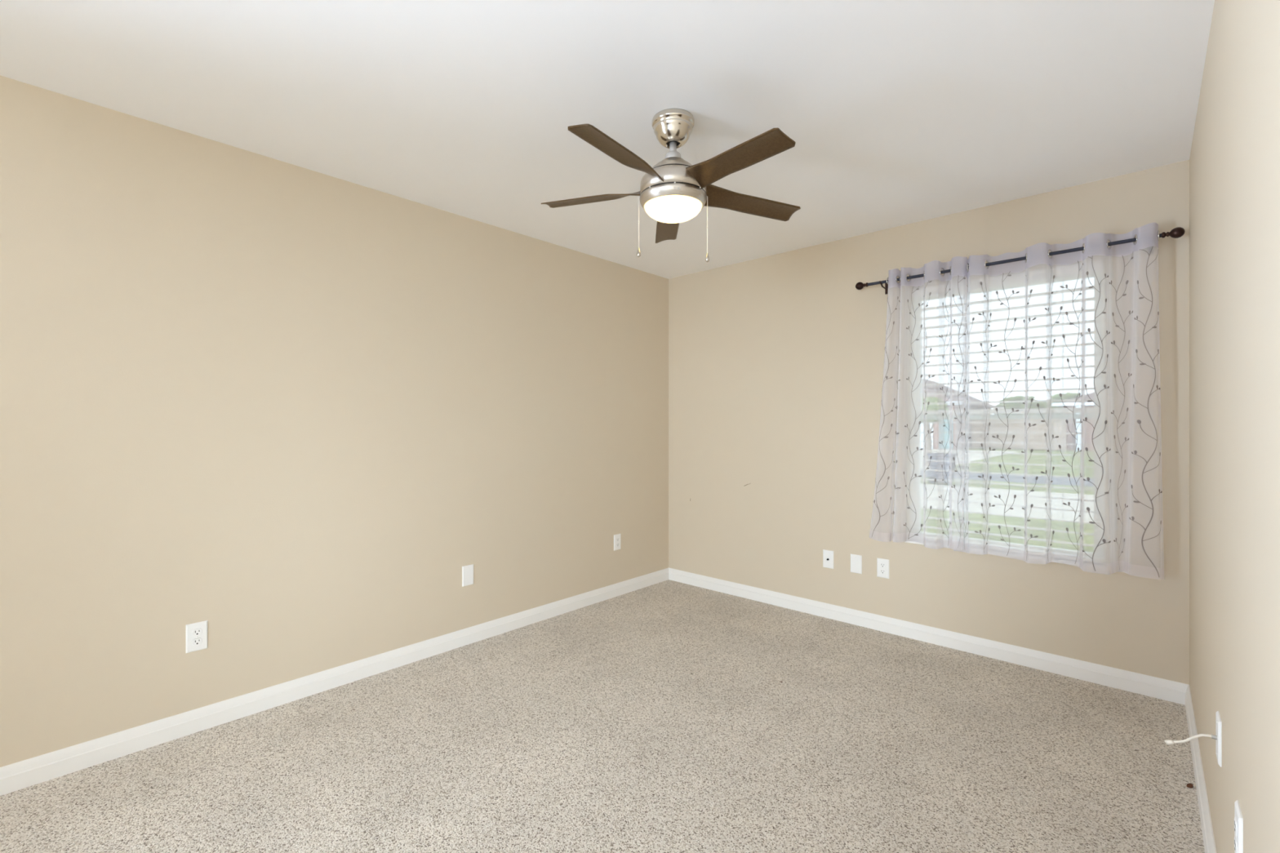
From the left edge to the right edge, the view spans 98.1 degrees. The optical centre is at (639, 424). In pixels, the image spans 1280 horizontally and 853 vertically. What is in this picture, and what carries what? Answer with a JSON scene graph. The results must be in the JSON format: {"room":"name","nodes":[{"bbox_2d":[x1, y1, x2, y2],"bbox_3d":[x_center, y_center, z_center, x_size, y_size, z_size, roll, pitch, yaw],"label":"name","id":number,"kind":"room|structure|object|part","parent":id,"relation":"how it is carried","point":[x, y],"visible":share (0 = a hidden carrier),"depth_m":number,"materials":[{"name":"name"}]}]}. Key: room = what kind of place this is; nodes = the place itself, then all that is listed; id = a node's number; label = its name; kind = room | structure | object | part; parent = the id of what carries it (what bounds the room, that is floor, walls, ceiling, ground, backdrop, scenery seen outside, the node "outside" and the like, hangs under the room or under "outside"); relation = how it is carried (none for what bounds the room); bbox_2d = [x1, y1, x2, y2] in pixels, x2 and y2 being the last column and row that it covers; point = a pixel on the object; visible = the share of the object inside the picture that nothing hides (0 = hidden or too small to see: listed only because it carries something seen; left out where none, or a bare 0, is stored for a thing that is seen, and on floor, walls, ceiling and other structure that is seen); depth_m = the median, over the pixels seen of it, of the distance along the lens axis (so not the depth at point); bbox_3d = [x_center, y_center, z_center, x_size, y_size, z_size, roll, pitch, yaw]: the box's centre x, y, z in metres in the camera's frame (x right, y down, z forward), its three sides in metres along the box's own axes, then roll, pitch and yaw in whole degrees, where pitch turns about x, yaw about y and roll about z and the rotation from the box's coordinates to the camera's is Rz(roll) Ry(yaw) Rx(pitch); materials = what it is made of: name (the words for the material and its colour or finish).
{"room":"empty bedroom","nodes":[
{"label":"empty bedroom","id":0,"kind":"room"},
{"bbox_2d":[0,75,668,767],"bbox_3d":[-1.806,0.094,2.389,0.140,2.560,6.172,0,0,42],"label":"wall","id":1,"kind":"structure","parent":0,"point":[284,407],"depth_m":2.45,"materials":[{"name":"beige paint"}]},
{"bbox_2d":[186,620,208,653],"bbox_3d":[-1.812,0.868,2.272,0.008,0.115,0.071,0,0,42],"label":"electrical outlet","id":2,"kind":"object","parent":1,"relation":"attached to","point":[197,633],"visible":1,"depth_m":2.27,"materials":[{"name":"white plastic"}]},
{"bbox_2d":[191,637,202,645],"bbox_3d":[-1.810,0.887,2.270,0.003,0.028,0.034,0,0,42],"label":"receptacle","id":3,"kind":"object","parent":2,"relation":"attached to","point":[195,641],"depth_m":2.27,"materials":[{"name":"white plastic"}]},
{"bbox_2d":[191,628,202,636],"bbox_3d":[-1.810,0.849,2.270,0.003,0.028,0.034,0,0,42],"label":"receptacle","id":4,"kind":"object","parent":2,"relation":"attached to","point":[195,632],"depth_m":2.27,"materials":[{"name":"white plastic"}]},
{"bbox_2d":[0,568,668,795],"bbox_3d":[-1.378,1.208,2.743,0.014,0.091,4.791,0,0,42],"label":"baseboard","id":5,"kind":"structure","parent":1,"relation":"attached to","point":[34,771],"depth_m":2.45,"materials":[{"name":"white paint"}]},
{"bbox_2d":[462,564,473,586],"bbox_3d":[-0.984,0.863,3.180,0.007,0.115,0.071,0,0,42],"label":"blank wall plate","id":6,"kind":"object","parent":1,"relation":"attached to","point":[467,571],"visible":1,"depth_m":3.17,"materials":[{"name":"white plastic"}]},
{"bbox_2d":[613,533,620,551],"bbox_3d":[-0.165,0.862,4.076,0.008,0.115,0.071,0,0,42],"label":"electrical outlet","id":7,"kind":"object","parent":1,"relation":"attached to","point":[616,537],"visible":1,"depth_m":4.07,"materials":[{"name":"white plastic"}]},
{"bbox_2d":[0,579,1204,852],"bbox_3d":[-0.689,1.314,1.274,3.294,0.120,6.032,0,0,42],"label":"floor","id":8,"kind":"structure","parent":0,"point":[660,717],"depth_m":2.08,"materials":[{"name":"beige carpet"}]},
{"bbox_2d":[1186,782,1193,788],"bbox_3d":[1.906,1.249,1.924,0.030,0.007,0.016,0,0,-21],"label":"scrap","id":9,"kind":"object","parent":8,"relation":"on","point":[1188,785],"visible":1,"depth_m":1.92,"materials":[{"name":"brown plant"}]},
{"bbox_2d":[0,0,1214,279],"bbox_3d":[-0.641,-1.246,1.325,3.294,0.120,6.172,0,0,42],"label":"ceiling","id":10,"kind":"structure","parent":0,"point":[895,113],"depth_m":1.97,"materials":[{"name":"white paint"}]},
{"bbox_2d":[541,108,800,262],"bbox_3d":[0.124,-0.909,2.131,1.059,0.552,1.048,0,0,42],"label":"ceiling fan","id":11,"kind":"object","parent":10,"relation":"hanging from","point":[673,192],"visible":1,"depth_m":2.07,"materials":[{"name":"brown wood"}]},
{"bbox_3d":[-0.180,-0.918,2.258,0.452,0.065,0.104,-1,0,17],"label":"fan blade","id":12,"kind":"part","parent":11,"relation":"part of","materials":[{"name":"brown wood"}]},
{"bbox_3d":[-0.060,-0.919,1.897,0.104,0.065,0.452,0,1,35],"label":"fan blade","id":13,"kind":"part","parent":11,"relation":"part of","materials":[{"name":"brown wood"}]},
{"bbox_3d":[-0.003,-0.789,2.161,0.010,0.205,0.006,0,0,-9],"label":"pull chain","id":14,"kind":"part","parent":11,"relation":"part of","materials":[{"name":"silver metal"}]},
{"bbox_3d":[0.127,-0.904,2.484,0.104,0.065,0.452,0,-3,-1],"label":"fan blade","id":15,"kind":"part","parent":11,"relation":"part of","materials":[{"name":"brown wood"}]},
{"bbox_3d":[0.129,-0.827,2.160,0.224,0.060,0.224,0,0,42],"label":"lamp shade","id":16,"kind":"part","parent":11,"relation":"part of","materials":[{"name":"beige glass"}]},
{"bbox_2d":[666,141,679,146],"bbox_3d":[0.129,-1.097,2.160,0.053,0.002,0.053,0,0,42],"label":"fan downrod","id":17,"kind":"object","parent":11,"relation":"attached to","point":[668,143],"depth_m":2.15,"materials":[{"name":"silver metal"}]},
{"bbox_3d":[0.260,-0.778,2.160,0.010,0.228,0.006,0,0,-9],"label":"pull chain","id":18,"kind":"part","parent":11,"relation":"part of","materials":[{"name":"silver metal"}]},
{"bbox_3d":[0.321,-0.903,1.900,0.104,0.065,0.452,0,3,-37],"label":"fan blade","id":19,"kind":"part","parent":11,"relation":"part of","materials":[{"name":"brown wood"}]},
{"bbox_3d":[0.435,-0.897,2.263,0.452,0.065,0.104,5,-1,-19],"label":"fan blade","id":20,"kind":"part","parent":11,"relation":"part of","materials":[{"name":"brown wood"}]},
{"bbox_2d":[668,160,1189,684],"bbox_3d":[1.393,0.094,3.552,3.014,2.560,0.140,0,0,42],"label":"wall","id":21,"kind":"structure","parent":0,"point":[776,362],"depth_m":3.46,"materials":[{"name":"beige paint"}]},
{"bbox_2d":[822,549,833,568],"bbox_3d":[1.219,0.874,3.603,0.071,0.115,0.018,0,0,42],"label":"cable wall plate","id":22,"kind":"object","parent":21,"relation":"attached to","point":[828,555],"visible":1,"depth_m":3.60,"materials":[{"name":"white plastic"}]},
{"bbox_2d":[850,554,862,573],"bbox_3d":[1.356,0.874,3.486,0.071,0.115,0.007,0,0,42],"label":"blank wall plate","id":23,"kind":"object","parent":21,"relation":"attached to","point":[855,560],"visible":1,"depth_m":3.48,"materials":[{"name":"white plastic"}]},
{"bbox_2d":[876,557,888,578],"bbox_3d":[1.477,0.873,3.375,0.071,0.115,0.008,0,0,42],"label":"electrical outlet","id":24,"kind":"object","parent":21,"relation":"attached to","point":[882,565],"visible":1,"depth_m":3.37,"materials":[{"name":"white plastic"}]},
{"bbox_2d":[880,568,885,573],"bbox_3d":[1.475,0.892,3.373,0.034,0.028,0.003,0,0,42],"label":"receptacle","id":25,"kind":"object","parent":24,"relation":"attached to","point":[882,571],"depth_m":3.37,"materials":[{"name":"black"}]},
{"bbox_2d":[880,562,885,568],"bbox_3d":[1.475,0.854,3.373,0.034,0.028,0.003,0,0,42],"label":"receptacle","id":26,"kind":"object","parent":24,"relation":"attached to","point":[882,565],"depth_m":3.37,"materials":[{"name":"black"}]},
{"bbox_2d":[668,568,1188,705],"bbox_3d":[1.341,1.208,3.495,3.012,0.091,0.014,0,0,42],"label":"baseboard","id":27,"kind":"structure","parent":21,"relation":"attached to","point":[1128,681],"depth_m":3.08,"materials":[{"name":"white paint"}]},
{"bbox_2d":[904,272,1105,564],"bbox_3d":[1.962,-0.052,3.045,0.910,1.497,0.182,0,0,42],"label":"window","id":28,"kind":"structure","parent":21,"relation":"attached to","point":[1099,382],"depth_m":2.81,"materials":[{"name":"white plastic"}]},
{"bbox_3d":[1.938,0.688,3.018,0.909,0.016,0.112,0,0,42],"label":"sill","id":29,"kind":"part","parent":28,"relation":"part of","materials":[{"name":"white paint"}]},
{"bbox_3d":[1.989,0.294,3.074,0.866,0.760,0.030,0,0,42],"label":"sash","id":30,"kind":"part","parent":28,"relation":"part of","materials":[{"name":"white plastic"}]},
{"bbox_3d":[2.010,-0.405,3.098,0.866,0.749,0.030,0,0,42],"label":"sash","id":31,"kind":"part","parent":28,"relation":"part of","materials":[{"name":"white plastic"}]},
{"bbox_2d":[908,260,1103,562],"bbox_3d":[1.931,-0.062,3.010,0.902,1.476,0.064,0,0,42],"label":"window blind","id":32,"kind":"object","parent":21,"relation":"attached to","point":[1063,271],"visible":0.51,"depth_m":2.88,"materials":[{"name":"white plastic"}]},
{"bbox_3d":[1.910,-0.045,3.032,0.002,1.411,0.056,0,0,42],"label":"ladder cord","id":33,"kind":"part","parent":32,"relation":"part of","materials":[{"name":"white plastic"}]},
{"bbox_3d":[1.932,0.666,3.012,0.894,0.020,0.052,0,0,42],"label":"rail","id":34,"kind":"part","parent":32,"relation":"part of","materials":[{"name":"white plastic"}]},
{"bbox_3d":[2.146,-0.045,2.817,0.002,1.411,0.056,0,0,42],"label":"ladder cord","id":35,"kind":"part","parent":32,"relation":"part of","materials":[{"name":"white fabric"}]},
{"bbox_2d":[855,226,1185,294],"bbox_3d":[1.874,-0.830,2.938,1.441,0.078,0.116,0,0,42],"label":"curtain rod","id":36,"kind":"object","parent":21,"relation":"attached to","point":[1178,232],"visible":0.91,"depth_m":2.74,"materials":[{"name":"black metal"}]},
{"bbox_2d":[869,256,968,550],"bbox_3d":[1.573,-0.110,3.168,0.534,1.596,0.078,0,0,42],"label":"sheer curtain","id":37,"kind":"object","parent":36,"relation":"hanging from","point":[948,294],"visible":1,"depth_m":3.16,"materials":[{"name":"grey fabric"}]},
{"bbox_2d":[953,222,1164,579],"bbox_3d":[2.023,-0.102,2.758,0.848,1.597,0.085,0,0,42],"label":"sheer curtain","id":38,"kind":"object","parent":36,"relation":"hanging from","point":[1018,278],"visible":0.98,"depth_m":2.70,"materials":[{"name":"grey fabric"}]},
{"bbox_2d":[1189,0,1279,852],"bbox_3d":[0.523,0.094,0.262,0.140,2.560,6.172,0,0,42],"label":"wall","id":39,"kind":"structure","parent":0,"point":[1234,158],"depth_m":1.15,"materials":[{"name":"beige paint"}]},
{"bbox_2d":[1164,711,1222,767],"bbox_3d":[1.460,0.811,1.470,0.105,0.115,0.071,0,0,42],"label":"cable wall plate","id":40,"kind":"object","parent":39,"relation":"attached to","point":[1218,737],"visible":1,"depth_m":1.44,"materials":[{"name":"white plastic"}]},
{"bbox_3d":[1.497,0.811,1.436,0.006,0.115,0.071,0,0,42],"label":"plate","id":41,"kind":"part","parent":40,"relation":"part of","materials":[{"name":"white plastic"}]},
{"bbox_2d":[1185,684,1216,852],"bbox_3d":[0.466,1.208,0.314,0.014,0.091,5.891,0,0,42],"label":"baseboard","id":42,"kind":"structure","parent":39,"relation":"attached to","point":[1203,804],"depth_m":1.85,"materials":[{"name":"white paint"}]},
{"bbox_2d":[1234,800,1243,852],"bbox_3d":[1.209,0.834,1.123,0.008,0.115,0.071,0,0,42],"label":"electrical outlet","id":43,"kind":"object","parent":39,"relation":"attached to","point":[1238,820],"visible":1,"depth_m":1.11,"materials":[{"name":"white plastic"}]},
{"bbox_2d":[1234,836,1237,852],"bbox_3d":[1.208,0.854,1.125,0.003,0.028,0.034,0,0,42],"label":"receptacle","id":44,"kind":"object","parent":43,"relation":"attached to","point":[1235,837],"depth_m":1.12,"materials":[{"name":"white plastic"}]},
{"bbox_2d":[1234,817,1237,835],"bbox_3d":[1.208,0.815,1.125,0.003,0.028,0.034,0,0,42],"label":"receptacle","id":45,"kind":"object","parent":43,"relation":"attached to","point":[1235,818],"depth_m":1.12,"materials":[{"name":"white plastic"}]},
{"label":"outside","id":46,"kind":"structure","parent":0,"visible":0},
{"bbox_2d":[929,448,1014,469],"bbox_3d":[15.398,1.744,29.682,5.300,0.120,19.400,0,0,42],"label":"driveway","id":47,"kind":"structure","parent":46,"point":[978,455],"depth_m":31.69,"materials":[{"name":"concrete"}]},
{"bbox_2d":[929,396,947,453],"bbox_3d":[11.650,0.281,22.535,1.557,2.862,1.376,0,0,42],"label":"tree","id":48,"kind":"object","parent":47,"relation":"on","point":[934,406],"visible":0.06,"depth_m":22.08,"materials":[{"name":"green plant"}]},
{"bbox_3d":[11.650,-0.595,22.535,1.557,1.110,1.376,0,0,42],"label":"crown","id":49,"kind":"part","parent":48,"relation":"part of","materials":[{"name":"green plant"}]},
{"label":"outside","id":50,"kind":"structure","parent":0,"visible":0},
{"bbox_2d":[933,433,1093,552],"bbox_3d":[37.361,1.854,63.140,150.000,0.300,136.368,0,0,42],"label":"lawn","id":51,"kind":"structure","parent":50,"point":[1008,458],"depth_m":15.02,"materials":[{"name":"green plant"}]},
{"bbox_2d":[929,453,956,484],"bbox_3d":[8.666,1.256,15.922,0.640,0.865,0.720,0,0,42],"label":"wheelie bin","id":52,"kind":"object","parent":51,"relation":"on","point":[933,464],"visible":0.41,"depth_m":15.81,"materials":[{"name":"grey plastic"}]},
{"bbox_3d":[8.666,0.864,15.922,0.640,0.080,0.720,0,0,42],"label":"lid","id":53,"kind":"part","parent":52,"relation":"part of","materials":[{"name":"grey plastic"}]},
{"bbox_2d":[930,381,996,449],"bbox_3d":[22.044,-1.096,45.038,10.000,5.600,12.760,0,0,42],"label":"house","id":54,"kind":"structure","parent":51,"relation":"on","point":[976,406],"depth_m":38.60,"materials":[{"name":"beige brick"}]},
{"bbox_3d":[21.000,0.629,38.075,0.850,2.050,0.090,0,0,42],"label":"door","id":55,"kind":"part","parent":54,"relation":"part of","materials":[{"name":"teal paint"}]},
{"bbox_2d":[993,395,1044,431],"bbox_3d":[32.531,-0.402,47.439,4.110,4.226,3.953,0,0,42],"label":"tree","id":56,"kind":"object","parent":51,"relation":"on","point":[1007,405],"visible":0.19,"depth_m":46.97,"materials":[{"name":"green plant"}]},
{"bbox_2d":[974,418,1066,450],"bbox_3d":[25.931,0.634,38.172,5.400,2.140,0.175,0,0,42],"label":"wooden fence","id":57,"kind":"object","parent":51,"relation":"on","point":[998,427],"visible":0.29,"depth_m":38.24,"materials":[{"name":"brown wood"}]},
{"bbox_2d":[1017,401,1062,442],"bbox_3d":[36.850,-0.317,51.594,3.705,4.058,3.800,0,0,-24],"label":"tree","id":58,"kind":"object","parent":51,"relation":"on","point":[1042,402],"visible":0.02,"depth_m":50.77,"materials":[{"name":"green plant"}]},
{"bbox_2d":[1055,391,1075,408],"bbox_3d":[42.767,-0.780,55.642,3.593,4.980,3.556,0,0,42],"label":"tree","id":59,"kind":"object","parent":51,"relation":"on","point":[1068,395],"visible":0.11,"depth_m":55.02,"materials":[{"name":"green plant"}]},
{"bbox_2d":[1055,392,1093,450],"bbox_3d":[37.361,-1.246,36.599,15.200,5.900,12.560,0,0,42],"label":"house","id":60,"kind":"structure","parent":51,"relation":"on","point":[1069,437],"depth_m":36.78,"materials":[{"name":"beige brick"}]},
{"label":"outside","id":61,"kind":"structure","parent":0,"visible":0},
{"bbox_2d":[929,471,1093,487],"bbox_3d":[3.156,1.748,25.695,150.000,0.112,3.000,0,0,42],"label":"sidewalk","id":62,"kind":"structure","parent":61,"point":[1057,481],"depth_m":17.14,"materials":[{"name":"grey concrete"}]},
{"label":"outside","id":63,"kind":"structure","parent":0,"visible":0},
{"bbox_2d":[932,484,1093,522],"bbox_3d":[-1.093,1.747,21.044,150.000,0.115,4.800,0,0,42],"label":"street","id":64,"kind":"structure","parent":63,"point":[1037,502],"depth_m":11.95,"materials":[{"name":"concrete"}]}
]}

